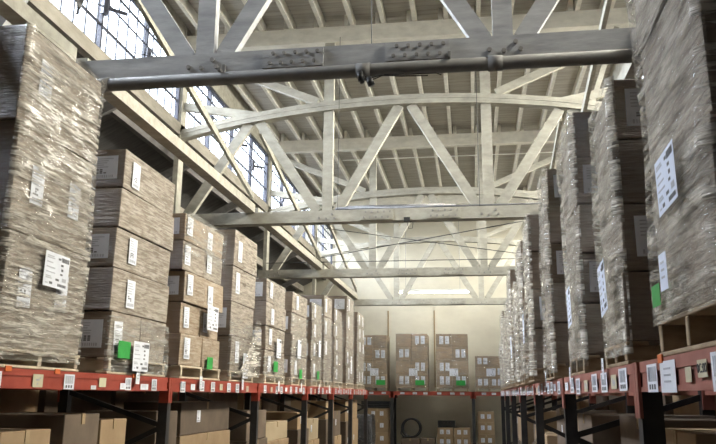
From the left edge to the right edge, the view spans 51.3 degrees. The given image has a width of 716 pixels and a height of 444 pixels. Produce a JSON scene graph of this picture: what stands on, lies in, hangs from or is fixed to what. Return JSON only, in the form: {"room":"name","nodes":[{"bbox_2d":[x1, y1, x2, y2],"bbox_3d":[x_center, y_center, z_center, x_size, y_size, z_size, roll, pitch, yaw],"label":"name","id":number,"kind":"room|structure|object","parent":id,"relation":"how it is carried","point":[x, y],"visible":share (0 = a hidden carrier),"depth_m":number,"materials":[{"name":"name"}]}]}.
{"room":"warehouse","nodes":[
{"label":"warehouse","id":0,"kind":"room"},
{"bbox_2d":[11,24,325,291],"bbox_3d":[-5.013,-0.515,13.051,3.542,2.181,30.400,-1,-13,8],"label":"wall","id":1,"kind":"structure","parent":0,"point":[117,131],"depth_m":14.57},
{"bbox_2d":[136,0,333,228],"bbox_3d":[-3.239,-2.695,13.286,0.140,1.900,30.400,-1,-13,8],"label":"wall","id":2,"kind":"structure","parent":0,"point":[228,94],"depth_m":16.20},
{"bbox_2d":[52,0,180,120],"bbox_3d":[-3.523,-3.034,10.605,0.335,1.340,5.660,-1,-13,8],"label":"window","id":3,"kind":"structure","parent":2,"relation":"in","point":[104,8],"depth_m":11.11,"materials":[{"name":"glass"}]},
{"bbox_2d":[27,0,333,268],"bbox_3d":[-3.218,-1.668,13.042,0.120,0.210,30.400,-1,-13,8],"label":"trim","id":4,"kind":"structure","parent":2,"relation":"attached to","point":[86,47],"depth_m":11.86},
{"bbox_2d":[187,86,267,203],"bbox_3d":[-2.655,-1.709,16.262,0.318,1.340,5.610,-1,-13,8],"label":"window","id":5,"kind":"structure","parent":2,"relation":"in","point":[251,162],"depth_m":17.24,"materials":[{"name":"glass"}]},
{"bbox_2d":[271,163,314,245],"bbox_3d":[-1.781,-0.390,21.895,0.318,1.340,5.610,-1,-13,8],"label":"window","id":6,"kind":"structure","parent":2,"relation":"in","point":[293,188],"depth_m":20.85,"materials":[{"name":"glass"}]},
{"bbox_2d":[317,225,332,263],"bbox_3d":[-1.101,0.639,26.285,0.318,1.340,3.030,-1,-13,8],"label":"window","id":7,"kind":"structure","parent":2,"relation":"in","point":[322,247],"depth_m":26.31,"materials":[{"name":"glass"}]},
{"bbox_2d":[167,0,634,196],"bbox_3d":[0.803,-3.629,12.982,8.250,0.250,30.600,-1,-13,8],"label":"ceiling","id":8,"kind":"structure","parent":0,"point":[405,172],"depth_m":16.76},
{"bbox_2d":[399,221,468,293],"bbox_3d":[2.499,0.895,25.111,2.440,3.030,0.200,-1,-13,8],"label":"tube light","id":9,"kind":"object","parent":8,"relation":"hanging from","point":[415,290],"visible":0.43,"depth_m":24.72,"materials":[{"name":"white plastic"}]},
{"bbox_2d":[293,220,551,443],"bbox_3d":[3.011,3.698,26.701,15.100,8.160,0.220,-1,-13,8],"label":"wall","id":10,"kind":"structure","parent":0,"point":[481,324],"depth_m":26.76,"materials":[{"name":"beige paint"}]},
{"bbox_2d":[598,63,623,101],"bbox_3d":[4.800,-2.903,12.089,0.140,1.900,30.400,-1,-13,8],"label":"wall","id":11,"kind":"structure","parent":0,"point":[616,69],"depth_m":14.87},
{"bbox_3d":[0.694,4.297,11.039,15.100,0.150,30.400,-1,-13,8],"label":"floor","id":12,"kind":"structure","parent":0,"visible":0},
{"bbox_2d":[0,389,38,412],"bbox_3d":[-3.549,2.270,6.594,0.755,1.705,1.112,-1,-13,8],"label":"carton","id":13,"kind":"object","parent":12,"relation":"on","point":[10,400],"visible":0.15,"depth_m":6.91,"materials":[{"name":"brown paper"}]},
{"bbox_2d":[37,390,111,412],"bbox_3d":[-3.368,2.580,7.903,0.799,1.697,1.390,-1,-13,8],"label":"carton","id":14,"kind":"object","parent":12,"relation":"on","point":[47,401],"visible":0.08,"depth_m":7.89,"materials":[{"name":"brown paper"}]},
{"bbox_2d":[111,391,158,408],"bbox_3d":[-3.092,2.947,9.434,0.724,1.682,1.592,-1,-13,8],"label":"carton","id":15,"kind":"object","parent":12,"relation":"on","point":[118,398],"visible":0.06,"depth_m":9.18,"materials":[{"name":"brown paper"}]},
{"bbox_2d":[172,29,191,212],"bbox_3d":[-3.184,0.438,12.803,0.090,8.100,0.220,-1,-13,8],"label":"column","id":16,"kind":"structure","parent":12,"relation":"on","point":[177,164],"depth_m":13.09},
{"bbox_2d":[180,26,618,227],"bbox_3d":[0.804,-1.606,12.640,8.350,3.265,0.245,-1,-13,8],"label":"roof truss","id":17,"kind":"object","parent":16,"relation":"attached to","point":[244,120],"visible":0.86,"depth_m":12.55,"materials":[{"name":"metal"}]},
{"bbox_2d":[134,0,253,198],"bbox_3d":[-2.203,-1.683,10.084,0.050,1.353,5.622,-1,-13,8],"label":"brace","id":18,"kind":"object","parent":17,"relation":"attached to","point":[167,50],"visible":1,"depth_m":10.32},
{"bbox_2d":[255,208,321,269],"bbox_3d":[-1.373,0.458,15.556,0.160,0.140,5.650,-1,-13,8],"label":"strut","id":19,"kind":"object","parent":17,"relation":"attached to","point":[278,232],"visible":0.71,"depth_m":15.46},
{"bbox_2d":[187,7,635,52],"bbox_3d":[0.823,-3.332,13.065,7.950,0.290,0.180,-1,-13,8],"label":"girder","id":20,"kind":"object","parent":17,"relation":"on","point":[581,20],"visible":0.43,"depth_m":12.99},
{"bbox_2d":[335,202,539,209],"bbox_3d":[2.171,-0.279,12.079,5.150,0.034,0.034,-1,-13,8],"label":"conduit","id":21,"kind":"object","parent":17,"relation":"on","point":[535,202],"visible":0.65,"depth_m":12.19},
{"bbox_2d":[581,0,611,111],"bbox_3d":[2.919,-1.816,9.321,0.050,1.353,5.622,-1,-13,8],"label":"brace","id":22,"kind":"object","parent":17,"relation":"attached to","point":[607,3],"visible":0.44,"depth_m":9.16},
{"bbox_2d":[0,366,367,443],"bbox_3d":[-1.776,3.226,10.748,1.160,1.762,19.940,-1,-13,8],"label":"rack","id":23,"kind":"object","parent":12,"relation":"on","point":[65,382],"visible":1,"depth_m":7.23,"materials":[{"name":"red metal"}]},
{"bbox_2d":[0,22,104,371],"bbox_3d":[-2.664,-0.106,5.340,1.154,2.277,1.089,-1,-13,8],"label":"load","id":24,"kind":"object","parent":23,"relation":"on","point":[49,104],"visible":0.99,"depth_m":5.10,"materials":[{"name":"brown cardboard"}]},
{"bbox_2d":[54,149,174,383],"bbox_3d":[-2.429,0.470,6.773,1.169,1.957,1.212,-1,-13,8],"label":"load","id":25,"kind":"object","parent":23,"relation":"on","point":[125,308],"visible":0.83,"depth_m":6.37,"materials":[{"name":"brown cardboard"}]},
{"bbox_2d":[163,213,226,388],"bbox_3d":[-2.226,0.915,8.232,1.189,1.806,1.285,-1,-13,8],"label":"load","id":26,"kind":"object","parent":23,"relation":"on","point":[195,300],"visible":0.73,"depth_m":7.92,"materials":[{"name":"brown cardboard"}]},
{"bbox_2d":[204,229,261,389],"bbox_3d":[-1.946,1.168,9.651,1.227,1.962,1.053,-1,-13,8],"label":"load","id":27,"kind":"object","parent":23,"relation":"on","point":[239,269],"visible":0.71,"depth_m":9.34,"materials":[{"name":"brown cardboard"}]},
{"bbox_2d":[252,278,285,391],"bbox_3d":[-1.749,1.721,11.180,1.157,1.602,1.176,-1,-13,8],"label":"load","id":28,"kind":"object","parent":23,"relation":"on","point":[269,312],"visible":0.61,"depth_m":10.79,"materials":[{"name":"brown cardboard"}]},
{"bbox_2d":[283,291,307,391],"bbox_3d":[-1.514,2.064,12.690,1.166,1.621,1.131,-1,-13,8],"label":"load","id":29,"kind":"object","parent":23,"relation":"on","point":[295,341],"visible":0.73,"depth_m":12.35,"materials":[{"name":"brown cardboard"}]},
{"bbox_2d":[299,302,322,392],"bbox_3d":[-1.298,2.382,14.077,1.164,1.636,0.961,-1,-13,8],"label":"load","id":30,"kind":"object","parent":23,"relation":"on","point":[314,329],"visible":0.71,"depth_m":13.77,"materials":[{"name":"brown cardboard"}]},
{"bbox_2d":[300,295,332,392],"bbox_3d":[-1.133,2.497,15.198,1.163,1.922,0.847,-1,-13,8],"label":"load","id":31,"kind":"object","parent":23,"relation":"on","point":[323,301],"visible":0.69,"depth_m":14.98,"materials":[{"name":"brown cardboard"}]},
{"bbox_2d":[330,308,343,392],"bbox_3d":[-0.953,2.836,16.360,1.167,1.791,1.045,-1,-13,8],"label":"load","id":32,"kind":"object","parent":23,"relation":"on","point":[336,337],"visible":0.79,"depth_m":16.08,"materials":[{"name":"brown cardboard"}]},
{"bbox_2d":[327,296,354,388],"bbox_3d":[-0.714,2.914,17.941,1.152,2.143,1.089,-1,-13,8],"label":"load","id":33,"kind":"object","parent":23,"relation":"on","point":[344,304],"visible":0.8,"depth_m":17.61,"materials":[{"name":"brown cardboard"}]},
{"bbox_2d":[353,312,364,389],"bbox_3d":[-0.452,3.407,19.605,1.141,1.943,1.295,-1,-13,8],"label":"load","id":34,"kind":"object","parent":23,"relation":"on","point":[358,319],"visible":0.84,"depth_m":19.15,"materials":[{"name":"brown cardboard"}]},
{"bbox_2d":[176,430,229,443],"bbox_3d":[-2.123,3.041,8.653,0.742,1.161,1.706,-1,-13,8],"label":"carton","id":35,"kind":"object","parent":12,"relation":"on","point":[220,436],"visible":0.53,"depth_m":8.70,"materials":[{"name":"cardboard"}]},
{"bbox_2d":[124,401,228,435],"bbox_3d":[-2.101,2.304,8.824,0.670,0.347,1.645,-1,-13,8],"label":"carton","id":36,"kind":"object","parent":35,"relation":"on","point":[193,417],"visible":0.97,"depth_m":8.46,"materials":[{"name":"cardboard"}]},
{"bbox_2d":[206,392,237,408],"bbox_3d":[-2.608,3.663,12.493,0.704,1.684,1.508,-1,-13,8],"label":"carton","id":37,"kind":"object","parent":12,"relation":"on","point":[232,398],"visible":0.02,"depth_m":12.71,"materials":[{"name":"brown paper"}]},
{"bbox_2d":[230,437,266,443],"bbox_3d":[-1.858,3.575,10.540,0.880,0.981,1.054,-1,-13,8],"label":"carton","id":38,"kind":"object","parent":12,"relation":"on","point":[263,440],"visible":0.35,"depth_m":10.55,"materials":[{"name":"cardboard"}]},
{"bbox_2d":[228,409,265,440],"bbox_3d":[-1.839,2.901,10.694,0.813,0.397,0.994,-1,-13,8],"label":"carton","id":39,"kind":"object","parent":38,"relation":"on","point":[242,433],"visible":0.16,"depth_m":10.21,"materials":[{"name":"cardboard"}]},
{"bbox_2d":[262,155,271,277],"bbox_3d":[-2.311,1.757,18.436,0.090,8.100,0.220,-1,-13,8],"label":"column","id":40,"kind":"structure","parent":12,"relation":"on","point":[269,181],"depth_m":18.70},
{"bbox_2d":[266,258,514,263],"bbox_3d":[1.655,0.919,17.908,7.950,0.017,0.017,-1,-13,8],"label":"cable","id":41,"kind":"object","parent":40,"relation":"attached to","point":[503,258],"visible":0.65,"depth_m":17.97,"materials":[{"name":"black plastic"}]},
{"bbox_2d":[258,144,562,278],"bbox_3d":[1.678,-0.286,18.273,8.350,3.265,0.245,-1,-13,8],"label":"roof truss","id":42,"kind":"object","parent":40,"relation":"attached to","point":[373,194],"visible":0.65,"depth_m":18.19,"materials":[{"name":"metal"}]},
{"bbox_2d":[259,131,321,259],"bbox_3d":[-1.326,-0.358,15.740,0.050,1.353,5.572,-1,-13,8],"label":"brace","id":43,"kind":"object","parent":42,"relation":"attached to","point":[268,149],"visible":0.79,"depth_m":14.94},
{"bbox_2d":[320,221,522,257],"bbox_3d":[1.155,0.427,16.340,5.534,0.118,0.017,-11,-17,40],"label":"cable","id":44,"kind":"object","parent":43,"relation":"attached to","point":[518,221],"visible":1,"depth_m":16.11,"materials":[{"name":"black plastic"}]},
{"bbox_2d":[322,265,357,298],"bbox_3d":[-0.499,1.778,21.188,0.160,0.140,5.650,-1,-13,8],"label":"strut","id":45,"kind":"object","parent":42,"relation":"attached to","point":[339,283],"visible":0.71,"depth_m":21.39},
{"bbox_2d":[273,129,566,153],"bbox_3d":[1.696,-2.013,18.697,7.950,0.290,0.180,-1,-13,8],"label":"girder","id":46,"kind":"object","parent":42,"relation":"on","point":[512,137],"visible":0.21,"depth_m":18.66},
{"bbox_2d":[550,117,561,168],"bbox_3d":[3.796,-0.491,14.977,0.050,1.353,5.572,-1,-13,8],"label":"brace","id":47,"kind":"object","parent":42,"relation":"attached to","point":[559,125],"visible":0.29,"depth_m":13.06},
{"bbox_2d":[261,393,277,410],"bbox_3d":[-2.157,4.340,15.404,0.704,1.692,1.155,-1,-13,8],"label":"carton","id":48,"kind":"object","parent":12,"relation":"on","point":[265,405],"visible":0.02,"depth_m":15.40,"materials":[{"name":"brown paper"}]},
{"bbox_2d":[267,438,288,443],"bbox_3d":[-1.656,3.913,11.806,0.790,0.901,1.404,-1,-13,8],"label":"carton","id":49,"kind":"object","parent":12,"relation":"on","point":[282,440],"visible":0.36,"depth_m":11.98,"materials":[{"name":"cardboard"}]},
{"bbox_2d":[265,420,286,441],"bbox_3d":[-1.637,3.336,11.938,0.720,0.277,1.343,-1,-13,8],"label":"carton","id":50,"kind":"object","parent":49,"relation":"on","point":[275,429],"visible":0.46,"depth_m":11.88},
{"bbox_2d":[286,428,308,443],"bbox_3d":[-1.365,4.235,13.399,0.782,1.001,0.901,-1,-13,8],"label":"carton","id":51,"kind":"object","parent":12,"relation":"on","point":[294,436],"visible":0.26,"depth_m":13.03,"materials":[{"name":"cardboard"}]},
{"bbox_2d":[266,411,307,429],"bbox_3d":[-1.344,3.599,13.543,0.711,0.297,0.846,-1,-13,8],"label":"carton","id":52,"kind":"object","parent":51,"relation":"on","point":[295,424],"visible":0.39,"depth_m":13.15,"materials":[{"name":"cardboard"}]},
{"bbox_2d":[308,439,318,443],"bbox_3d":[-1.271,4.606,14.438,0.840,0.751,1.106,-1,-13,8],"label":"carton","id":53,"kind":"object","parent":12,"relation":"on","point":[314,441],"visible":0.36,"depth_m":14.53,"materials":[{"name":"cardboard"}]},
{"bbox_2d":[307,418,317,440],"bbox_3d":[-1.252,4.044,14.566,0.772,0.397,1.044,-1,-13,8],"label":"carton","id":54,"kind":"object","parent":53,"relation":"on","point":[312,423],"visible":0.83,"depth_m":14.55,"materials":[{"name":"cardboard"}]},
{"bbox_2d":[312,195,317,294],"bbox_3d":[-1.438,3.076,24.067,0.090,8.100,0.220,-1,-13,8],"label":"column","id":55,"kind":"structure","parent":12,"relation":"on","point":[316,226],"depth_m":24.28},
{"bbox_2d":[316,220,525,305],"bbox_3d":[2.551,1.033,23.905,8.350,3.265,0.245,-1,-13,8],"label":"roof truss","id":56,"kind":"object","parent":55,"relation":"attached to","point":[474,300],"visible":0.59,"depth_m":23.79,"materials":[{"name":"metal"}]},
{"bbox_2d":[328,225,356,291],"bbox_3d":[-0.453,0.961,21.372,0.050,1.353,5.572,-1,-13,8],"label":"brace","id":57,"kind":"object","parent":56,"relation":"attached to","point":[330,226],"visible":0.57,"depth_m":21.03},
{"bbox_2d":[320,195,537,208],"bbox_3d":[2.569,-0.693,24.329,7.950,0.290,0.180,-1,-13,8],"label":"girder","id":58,"kind":"object","parent":56,"relation":"on","point":[447,199],"visible":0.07,"depth_m":24.29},
{"bbox_2d":[317,418,334,443],"bbox_3d":[-0.993,4.785,15.964,0.830,1.101,1.007,-1,-13,8],"label":"carton","id":59,"kind":"object","parent":12,"relation":"on","point":[322,423],"visible":0.14,"depth_m":15.53,"materials":[{"name":"cardboard"}]},
{"bbox_2d":[291,401,333,418],"bbox_3d":[-0.974,4.061,16.129,0.763,0.377,0.944,-1,-13,8],"label":"carton","id":60,"kind":"object","parent":59,"relation":"on","point":[313,411],"visible":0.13,"depth_m":15.67,"materials":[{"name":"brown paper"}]},
{"bbox_2d":[340,421,347,443],"bbox_3d":[-0.646,5.407,18.362,0.882,0.981,1.004,-1,-13,8],"label":"carton","id":61,"kind":"object","parent":12,"relation":"on","point":[343,425],"visible":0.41,"depth_m":17.91,"materials":[{"name":"cardboard"}]},
{"bbox_2d":[334,401,347,421],"bbox_3d":[-0.625,4.694,18.526,0.812,0.477,0.943,-1,-13,8],"label":"carton","id":62,"kind":"object","parent":61,"relation":"on","point":[344,416],"visible":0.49,"depth_m":18.06,"materials":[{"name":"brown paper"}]},
{"bbox_2d":[357,414,375,443],"bbox_3d":[0.102,6.299,22.309,0.790,1.049,0.705,-1,-13,8],"label":"wrapped bundle","id":63,"kind":"object","parent":12,"relation":"on","point":[371,428],"visible":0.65,"depth_m":22.04,"materials":[{"name":"black"}]},
{"bbox_2d":[375,432,389,443],"bbox_3d":[0.692,7.238,24.941,0.757,0.423,0.711,-1,-13,8],"label":"carton","id":64,"kind":"object","parent":12,"relation":"on","point":[381,437],"visible":0.51,"depth_m":24.59,"materials":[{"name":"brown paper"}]},
{"bbox_2d":[375,419,389,431],"bbox_3d":[0.695,6.835,25.034,0.736,0.403,0.711,-1,-13,8],"label":"carton","id":65,"kind":"object","parent":64,"relation":"on","point":[381,425],"visible":0.48,"depth_m":24.68,"materials":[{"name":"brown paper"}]},
{"bbox_2d":[368,408,389,419],"bbox_3d":[0.698,6.462,25.120,0.714,0.363,0.709,-1,-13,8],"label":"carton","id":66,"kind":"object","parent":65,"relation":"on","point":[380,413],"visible":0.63,"depth_m":24.78,"materials":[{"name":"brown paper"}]},
{"bbox_2d":[401,437,420,443],"bbox_3d":[1.762,7.298,24.762,0.623,0.243,0.711,-1,-13,8],"label":"carton","id":67,"kind":"object","parent":12,"relation":"on","point":[404,440],"visible":0.97,"depth_m":24.45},
{"bbox_2d":[400,418,421,437],"bbox_3d":[1.752,6.811,24.649,0.721,0.635,0.300,-1,-13,8],"label":"coil","id":68,"kind":"object","parent":67,"relation":"on","point":[407,419],"visible":1,"depth_m":24.68,"materials":[{"name":"black plastic"}]},
{"bbox_2d":[317,391,557,443],"bbox_3d":[2.512,6.554,24.853,8.110,1.750,1.050,-1,-13,8],"label":"rack","id":69,"kind":"object","parent":12,"relation":"on","point":[393,395],"visible":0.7,"depth_m":24.55,"materials":[{"name":"metal"}]},
{"bbox_2d":[363,335,389,390],"bbox_3d":[0.573,4.835,25.510,0.950,1.857,1.041,-1,-13,8],"label":"load","id":70,"kind":"object","parent":69,"relation":"on","point":[376,357],"visible":0.76,"depth_m":25.06,"materials":[{"name":"brown cardboard"}]},
{"bbox_2d":[396,334,428,390],"bbox_3d":[1.863,4.782,25.322,1.080,1.897,1.040,-1,-13,8],"label":"load","id":71,"kind":"object","parent":69,"relation":"on","point":[412,350],"visible":0.98,"depth_m":24.88,"materials":[{"name":"brown cardboard"}]},
{"bbox_2d":[436,334,468,391],"bbox_3d":[3.188,4.753,25.124,1.080,1.887,1.041,-1,-13,8],"label":"load","id":72,"kind":"object","parent":69,"relation":"on","point":[452,369],"visible":1,"depth_m":24.67,"materials":[{"name":"brown cardboard"}]},
{"bbox_2d":[475,356,500,391],"bbox_3d":[4.372,5.078,24.866,0.920,1.157,1.037,-1,-13,8],"label":"load","id":73,"kind":"object","parent":69,"relation":"on","point":[487,368],"visible":0.88,"depth_m":24.42,"materials":[{"name":"brown cardboard"}]},
{"bbox_2d":[454,437,470,443],"bbox_3d":[3.444,7.225,24.517,0.544,0.303,0.711,-1,-13,8],"label":"carton","id":74,"kind":"object","parent":12,"relation":"on","point":[457,440],"visible":0.94,"depth_m":24.19,"materials":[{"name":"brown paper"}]},
{"bbox_2d":[454,427,470,436],"bbox_3d":[3.447,6.934,24.584,0.526,0.293,0.712,-1,-13,8],"label":"carton","id":75,"kind":"object","parent":74,"relation":"on","point":[458,431],"visible":1,"depth_m":24.26,"materials":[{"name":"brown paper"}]},
{"bbox_2d":[478,434,494,443],"bbox_3d":[4.206,7.156,24.414,0.564,0.403,0.709,-1,-13,8],"label":"carton","id":76,"kind":"object","parent":12,"relation":"on","point":[482,438],"visible":0.99,"depth_m":24.09,"materials":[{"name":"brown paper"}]},
{"bbox_2d":[478,422,494,434],"bbox_3d":[4.210,6.773,24.503,0.546,0.383,0.709,-1,-13,8],"label":"carton","id":77,"kind":"object","parent":76,"relation":"on","point":[488,428],"visible":0.99,"depth_m":24.17,"materials":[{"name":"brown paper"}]},
{"bbox_2d":[478,411,493,421],"bbox_3d":[4.214,6.425,24.584,0.525,0.333,0.710,-1,-13,8],"label":"carton","id":78,"kind":"object","parent":77,"relation":"on","point":[483,416],"visible":1,"depth_m":24.25,"materials":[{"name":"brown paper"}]},
{"bbox_2d":[500,346,715,443],"bbox_3d":[2.810,3.038,9.770,1.160,1.762,19.900,-1,-13,8],"label":"rack","id":79,"kind":"object","parent":12,"relation":"on","point":[643,385],"visible":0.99,"depth_m":4.47,"materials":[{"name":"metal"}]},
{"bbox_2d":[499,311,506,389],"bbox_3d":[3.866,2.970,17.136,1.165,1.747,1.167,-1,-13,8],"label":"load","id":80,"kind":"object","parent":79,"relation":"on","point":[502,313],"visible":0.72,"depth_m":17.15,"materials":[{"name":"brown cardboard"}]},
{"bbox_2d":[502,316,508,388],"bbox_3d":[3.574,2.703,15.338,1.150,1.447,1.057,-1,-13,8],"label":"load","id":81,"kind":"object","parent":79,"relation":"on","point":[503,321],"visible":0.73,"depth_m":15.29,"materials":[{"name":"brown cardboard"}]},
{"bbox_2d":[504,301,516,388],"bbox_3d":[3.295,2.256,13.758,1.152,1.597,0.971,-1,-13,8],"label":"load","id":82,"kind":"object","parent":79,"relation":"on","point":[506,305],"visible":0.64,"depth_m":13.72,"materials":[{"name":"brown cardboard"}]},
{"bbox_2d":[506,269,526,387],"bbox_3d":[3.063,1.776,12.369,1.162,1.897,0.927,-1,-13,8],"label":"load","id":83,"kind":"object","parent":79,"relation":"on","point":[511,277],"visible":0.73,"depth_m":12.24,"materials":[{"name":"brown cardboard"}]},
{"bbox_2d":[510,281,525,385],"bbox_3d":[2.805,1.638,10.793,1.168,1.447,0.907,-1,-13,8],"label":"load","id":84,"kind":"object","parent":79,"relation":"on","point":[516,354],"visible":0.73,"depth_m":10.64,"materials":[{"name":"brown cardboard"}]},
{"bbox_2d":[515,240,545,384],"bbox_3d":[2.626,1.177,9.571,1.160,1.787,0.908,-1,-13,8],"label":"load","id":85,"kind":"object","parent":79,"relation":"on","point":[520,293],"visible":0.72,"depth_m":9.43,"materials":[{"name":"brown cardboard"}]},
{"bbox_2d":[522,213,550,382],"bbox_3d":[2.333,0.820,7.870,1.186,1.707,0.878,-1,-13,8],"label":"load","id":86,"kind":"object","parent":79,"relation":"on","point":[531,257],"visible":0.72,"depth_m":7.65,"materials":[{"name":"brown cardboard"}]},
{"bbox_2d":[537,167,570,386],"bbox_3d":[2.254,0.513,6.759,1.154,1.936,0.741,-1,-13,8],"label":"load","id":87,"kind":"object","parent":79,"relation":"on","point":[556,361],"visible":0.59,"depth_m":6.58,"materials":[{"name":"brown cardboard"}]},
{"bbox_2d":[556,111,606,383],"bbox_3d":[2.059,0.202,5.328,1.187,1.881,0.809,-1,-13,8],"label":"load","id":88,"kind":"object","parent":79,"relation":"on","point":[586,325],"visible":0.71,"depth_m":5.13,"materials":[{"name":"brown cardboard"}]},
{"bbox_2d":[588,76,663,378],"bbox_3d":[1.837,0.046,3.865,1.187,1.506,0.698,-1,-13,8],"label":"load","id":89,"kind":"object","parent":79,"relation":"on","point":[625,270],"visible":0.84,"depth_m":3.71,"materials":[{"name":"brown cardboard"}]},
{"bbox_2d":[628,0,715,356],"bbox_3d":[1.593,-0.474,2.644,1.074,1.843,0.879,-1,-13,8],"label":"load","id":90,"kind":"object","parent":79,"relation":"on","point":[677,38],"visible":0.99,"depth_m":2.54,"materials":[{"name":"brown cardboard"}]},
{"bbox_2d":[609,396,625,412],"bbox_3d":[4.174,3.252,10.617,0.805,1.748,1.640,-1,-13,8],"label":"carton","id":91,"kind":"object","parent":12,"relation":"on","point":[619,407],"visible":0.02,"depth_m":10.88,"materials":[{"name":"cardboard"}]},
{"bbox_2d":[672,395,715,415],"bbox_3d":[3.621,2.443,6.980,0.789,1.666,1.594,-1,-13,8],"label":"carton","id":92,"kind":"object","parent":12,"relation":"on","point":[691,409],"visible":0.11,"depth_m":7.45,"materials":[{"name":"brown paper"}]},
{"bbox_3d":[3.702,4.823,15.072,0.812,0.701,2.105,-1,-13,8],"label":"carton","id":93,"kind":"object","parent":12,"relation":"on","visible":0},
{"bbox_2d":[518,411,534,443],"bbox_3d":[3.696,4.188,15.221,0.729,0.597,2.044,-1,-13,8],"label":"carton","id":94,"kind":"object","parent":93,"relation":"on","point":[530,426],"visible":0.09,"depth_m":14.29,"materials":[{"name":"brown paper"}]},
{"bbox_3d":[3.225,3.959,11.818,0.751,0.901,1.103,-1,-13,8],"label":"carton","id":95,"kind":"object","parent":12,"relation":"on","visible":0},
{"bbox_2d":[535,411,556,433],"bbox_3d":[3.220,3.285,11.977,0.670,0.477,1.044,-1,-13,8],"label":"carton","id":96,"kind":"object","parent":95,"relation":"on","point":[549,414],"visible":0.04,"depth_m":11.54,"materials":[{"name":"cardboard"}]},
{"bbox_3d":[-2.697,2.366,5.089,0.792,0.851,0.665,-1,-13,8],"label":"carton","id":97,"kind":"object","parent":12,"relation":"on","visible":0},
{"bbox_2d":[0,428,50,443],"bbox_3d":[-2.678,1.711,5.241,0.721,0.487,0.603,-1,-13,8],"label":"carton","id":98,"kind":"object","parent":97,"relation":"on","point":[7,435],"visible":1,"depth_m":5.24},
{"bbox_3d":[-2.547,2.544,5.740,0.776,0.801,0.606,-1,-13,8],"label":"carton","id":99,"kind":"object","parent":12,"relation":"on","visible":0},
{"bbox_2d":[0,412,98,443],"bbox_3d":[-2.529,1.841,5.903,0.708,0.637,0.545,-1,-13,8],"label":"carton","id":100,"kind":"object","parent":99,"relation":"on","point":[66,428],"visible":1,"depth_m":5.72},
{"bbox_3d":[-2.525,2.678,6.360,0.842,0.821,0.548,-1,-13,8],"label":"carton","id":101,"kind":"object","parent":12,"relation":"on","visible":0},
{"bbox_2d":[97,418,126,443],"bbox_3d":[-2.503,2.004,6.515,0.767,0.557,0.487,-1,-13,8],"label":"carton","id":102,"kind":"object","parent":101,"relation":"on","point":[110,430],"visible":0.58,"depth_m":6.48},
{"bbox_3d":[-2.320,2.953,7.376,0.831,0.751,0.605,-1,-13,8],"label":"carton","id":103,"kind":"object","parent":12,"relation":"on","visible":0},
{"bbox_2d":[86,410,177,443],"bbox_3d":[-2.301,2.254,7.537,0.761,0.677,0.545,-1,-13,8],"label":"carton","id":104,"kind":"object","parent":103,"relation":"on","point":[134,427],"visible":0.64,"depth_m":7.31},
{"bbox_3d":[1.936,2.062,3.502,0.749,0.801,0.755,-1,-13,8],"label":"carton","id":105,"kind":"object","parent":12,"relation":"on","visible":0},
{"bbox_2d":[665,428,715,443],"bbox_3d":[1.934,1.359,3.666,0.671,0.637,0.697,-1,-13,8],"label":"carton","id":106,"kind":"object","parent":105,"relation":"on","point":[673,435],"visible":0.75,"depth_m":3.65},
{"bbox_3d":[2.142,2.277,4.639,0.691,0.901,1.407,-1,-13,8],"label":"carton","id":107,"kind":"object","parent":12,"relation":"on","visible":0},
{"bbox_2d":[619,414,715,443],"bbox_3d":[2.139,1.555,4.809,0.612,0.577,1.345,-1,-13,8],"label":"carton","id":108,"kind":"object","parent":107,"relation":"on","point":[629,425],"visible":0.56,"depth_m":4.92,"materials":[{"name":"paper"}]},
{"bbox_3d":[2.329,2.652,6.239,0.809,0.901,0.902,-1,-13,8],"label":"carton","id":109,"kind":"object","parent":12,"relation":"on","visible":0},
{"bbox_2d":[578,413,664,443],"bbox_3d":[2.327,1.939,6.406,0.730,0.557,0.841,-1,-13,8],"label":"carton","id":110,"kind":"object","parent":109,"relation":"on","point":[585,420],"visible":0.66,"depth_m":6.09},
{"bbox_3d":[2.828,3.315,9.069,0.690,0.901,1.005,-1,-13,8],"label":"carton","id":111,"kind":"object","parent":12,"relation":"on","visible":0},
{"bbox_2d":[556,409,616,443],"bbox_3d":[2.825,2.607,9.234,0.611,0.547,0.946,-1,-13,8],"label":"carton","id":112,"kind":"object","parent":111,"relation":"on","point":[560,423],"visible":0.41,"depth_m":9.17,"materials":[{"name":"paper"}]},
{"bbox_3d":[-4.064,-0.892,7.123,0.090,8.100,0.220,-1,-13,8],"label":"column","id":113,"kind":"structure","parent":12,"relation":"on","visible":0},
{"bbox_2d":[0,0,636,77],"bbox_3d":[-0.076,-2.936,6.960,8.350,3.265,0.245,-1,-13,8],"label":"roof truss","id":114,"kind":"object","parent":113,"relation":"attached to","point":[527,39],"visible":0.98,"depth_m":6.55,"materials":[{"name":"metal"}]},
{"bbox_2d":[0,0,76,61],"bbox_3d":[-2.999,-2.000,5.062,0.160,0.140,3.950,-1,-13,8],"label":"strut","id":115,"kind":"object","parent":114,"relation":"attached to","point":[16,12],"visible":0.6,"depth_m":6.27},
{"bbox_2d":[76,58,254,212],"bbox_3d":[-2.249,-0.866,9.900,0.160,0.140,5.700,-1,-13,8],"label":"strut","id":116,"kind":"object","parent":114,"relation":"attached to","point":[122,101],"visible":0.71,"depth_m":9.28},
{"bbox_2d":[96,48,642,92],"bbox_3d":[-0.114,-1.336,6.425,8.150,0.226,0.155,-1,-13,8],"label":"pipe","id":117,"kind":"object","parent":114,"relation":"hanging from","point":[492,63],"visible":0.76,"depth_m":6.32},
{"bbox_2d":[356,70,440,86],"bbox_3d":[0.341,-1.200,6.245,0.710,0.147,0.144,-1,-13,8],"label":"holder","id":118,"kind":"object","parent":117,"relation":"hanging from","point":[361,78],"visible":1,"depth_m":6.23,"materials":[{"name":"black metal"}]},
{"bbox_2d":[617,63,642,79],"bbox_3d":[2.951,-1.002,9.125,0.160,0.140,5.700,-1,-13,8],"label":"strut","id":119,"kind":"object","parent":114,"relation":"attached to","point":[628,71],"visible":0.02,"depth_m":7.09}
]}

